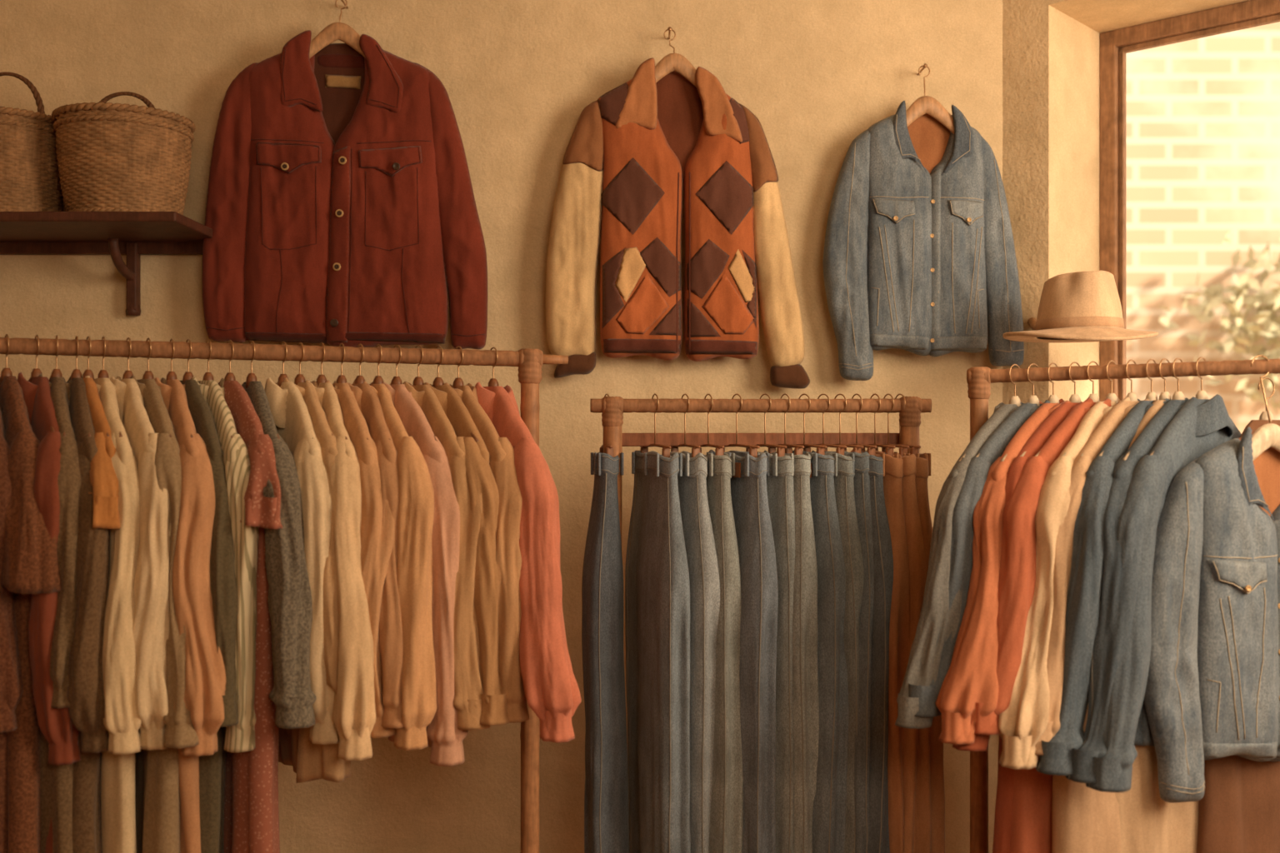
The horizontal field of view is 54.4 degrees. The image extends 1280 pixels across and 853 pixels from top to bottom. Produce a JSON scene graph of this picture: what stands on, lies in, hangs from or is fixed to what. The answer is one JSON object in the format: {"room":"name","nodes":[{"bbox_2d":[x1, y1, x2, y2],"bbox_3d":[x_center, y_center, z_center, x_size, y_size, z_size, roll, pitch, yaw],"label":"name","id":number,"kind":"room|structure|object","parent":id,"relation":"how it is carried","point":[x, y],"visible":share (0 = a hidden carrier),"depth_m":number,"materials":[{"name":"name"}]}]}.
{"room":"clothing store","nodes":[
{"label":"clothing store","id":0,"kind":"room"},
{"bbox_2d":[0,0,1002,852],"bbox_3d":[-0.875,0.025,3.100,3.650,2.950,0.200,0,0,0],"label":"wall","id":1,"kind":"structure","parent":0,"point":[518,77],"depth_m":3.00,"materials":[{"name":"paint"}]},
{"bbox_2d":[0,211,212,316],"bbox_3d":[-1.625,-0.365,2.842,1.250,0.198,0.322,0,0,0],"label":"wooden wall shelf","id":2,"kind":"object","parent":1,"relation":"attached to","point":[132,234],"visible":0.84,"depth_m":2.88,"materials":[{"name":"brown wood"}]},
{"bbox_2d":[0,71,63,211],"bbox_3d":[-1.444,-0.637,2.835,0.258,0.344,0.259,0,0,-43],"label":"wicker basket","id":3,"kind":"object","parent":2,"relation":"on","point":[30,179],"visible":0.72,"depth_m":2.76,"materials":[{"name":"brown wicker"}]},
{"bbox_2d":[50,91,195,214],"bbox_3d":[-1.172,-0.614,2.832,0.304,0.297,0.304,0,0,0],"label":"wicker basket","id":4,"kind":"object","parent":2,"relation":"on","point":[111,157],"visible":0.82,"depth_m":2.72,"materials":[{"name":"brown wicker"}]},
{"bbox_2d":[201,0,487,349],"bbox_3d":[-0.697,-0.598,2.940,0.663,0.831,0.118,0,0,0],"label":"jacket","id":5,"kind":"object","parent":1,"relation":"attached to","point":[341,207],"visible":0.99,"depth_m":2.90,"materials":[{"name":"fabric"}]},
{"bbox_2d":[545,26,809,389],"bbox_3d":[0.089,-0.515,2.945,0.625,0.851,0.112,0,0,0],"label":"jacket","id":6,"kind":"object","parent":1,"relation":"attached to","point":[630,154],"visible":1,"depth_m":2.91,"materials":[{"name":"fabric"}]},
{"bbox_2d":[822,63,1024,380],"bbox_3d":[0.670,-0.480,2.942,0.475,0.745,0.113,0,0,0],"label":"denim jacket","id":7,"kind":"object","parent":1,"relation":"attached to","point":[919,254],"visible":1,"depth_m":2.91,"materials":[{"name":"fabric"}]},
{"bbox_2d":[1002,0,1249,404],"bbox_3d":[1.827,0.025,2.335,2.300,2.950,0.330,0,0,43],"label":"wall","id":8,"kind":"structure","parent":0,"point":[1051,48],"depth_m":2.98,"materials":[{"name":"paint"}]},
{"bbox_2d":[1002,270,1158,342],"bbox_3d":[0.936,-0.255,2.719,0.313,0.158,0.362,0,0,-42],"label":"hat","id":9,"kind":"object","parent":8,"relation":"attached to","point":[1078,307],"visible":1,"depth_m":2.62,"materials":[{"name":"fabric"}]},
{"bbox_2d":[1100,0,1279,401],"bbox_3d":[1.655,-0.170,2.468,1.633,1.640,0.370,0,0,43],"label":"window","id":10,"kind":"structure","parent":8,"relation":"in","point":[1115,45],"depth_m":3.10,"materials":[{"name":"brown wood"}]},
{"bbox_3d":[-0.073,1.550,0.650,5.653,0.100,5.100,0,0,0],"label":"floor","id":11,"kind":"structure","parent":0,"visible":0},
{"bbox_2d":[0,337,568,852],"bbox_3d":[-0.786,0.664,2.337,1.311,1.671,0.359,0,0,-11],"label":"clothing rack","id":12,"kind":"object","parent":11,"relation":"on","point":[529,362],"visible":0.81,"depth_m":2.39,"materials":[{"name":"wood"}]},
{"bbox_2d":[0,334,529,852],"bbox_3d":[-0.782,0.479,2.332,1.127,1.297,0.494,0,0,-11],"label":"shirts","id":13,"kind":"object","parent":12,"relation":"hanging from","point":[207,586],"visible":1,"depth_m":2.16,"materials":[{"name":"fabric"}]},
{"bbox_2d":[475,346,581,743],"bbox_3d":[-0.274,0.198,2.421,0.126,0.707,0.597,0,0,-31],"label":"sweater","id":14,"kind":"object","parent":12,"relation":"hanging from","point":[552,692],"visible":0.46,"depth_m":2.23,"materials":[{"name":"fabric"}]},
{"bbox_2d":[590,396,931,542],"bbox_3d":[0.247,0.719,2.550,0.697,1.562,0.360,0,0,0],"label":"clothing rack","id":15,"kind":"object","parent":11,"relation":"on","point":[612,409],"visible":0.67,"depth_m":2.54,"materials":[{"name":"wood"}]},
{"bbox_2d":[581,393,944,852],"bbox_3d":[0.243,0.509,2.535,0.727,1.153,0.268,0,0,3],"label":"trousers","id":16,"kind":"object","parent":15,"relation":"hanging from","point":[773,599],"visible":0.96,"depth_m":2.45,"materials":[{"name":"fabric"}]},
{"bbox_2d":[966,359,1279,852],"bbox_3d":[1.040,0.683,2.265,0.866,1.634,0.360,0,0,22],"label":"clothing rack","id":17,"kind":"object","parent":11,"relation":"on","point":[979,380],"visible":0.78,"depth_m":2.38,"materials":[{"name":"wood"}]},
{"bbox_2d":[895,356,1279,852],"bbox_3d":[0.858,0.537,2.322,0.847,1.328,0.448,0,0,-27],"label":"jackets","id":18,"kind":"object","parent":17,"relation":"hanging from","point":[1033,631],"visible":0.7,"depth_m":2.17,"materials":[{"name":"fabric"}]},
{"bbox_2d":[1144,355,1279,803],"bbox_3d":[1.111,0.263,2.192,0.518,0.782,0.078,0,0,-18],"label":"denim jacket","id":19,"kind":"object","parent":17,"relation":"hanging from","point":[1212,690],"visible":0.99,"depth_m":2.14,"materials":[{"name":"fabric"}]},
{"label":"outside","id":20,"kind":"structure","parent":0,"visible":0},
{"bbox_3d":[5.750,1.650,1.700,12.500,0.100,9.400,0,0,0],"label":"ground","id":21,"kind":"structure","parent":20,"visible":0},
{"bbox_2d":[1126,21,1279,434],"bbox_3d":[5.100,-1.450,6.550,7.800,6.100,0.300,0,0,0],"label":"brick building","id":22,"kind":"structure","parent":21,"relation":"on","point":[1203,113],"depth_m":6.40,"materials":[{"name":"beige brick"}]},
{"bbox_2d":[1156,230,1279,419],"bbox_3d":[3.262,0.315,6.190,1.335,2.573,0.328,0,0,0],"label":"bush","id":23,"kind":"object","parent":21,"relation":"on","point":[1271,322],"visible":0.91,"depth_m":6.19,"materials":[{"name":"leaves"},{"name":"wood"}]}
]}

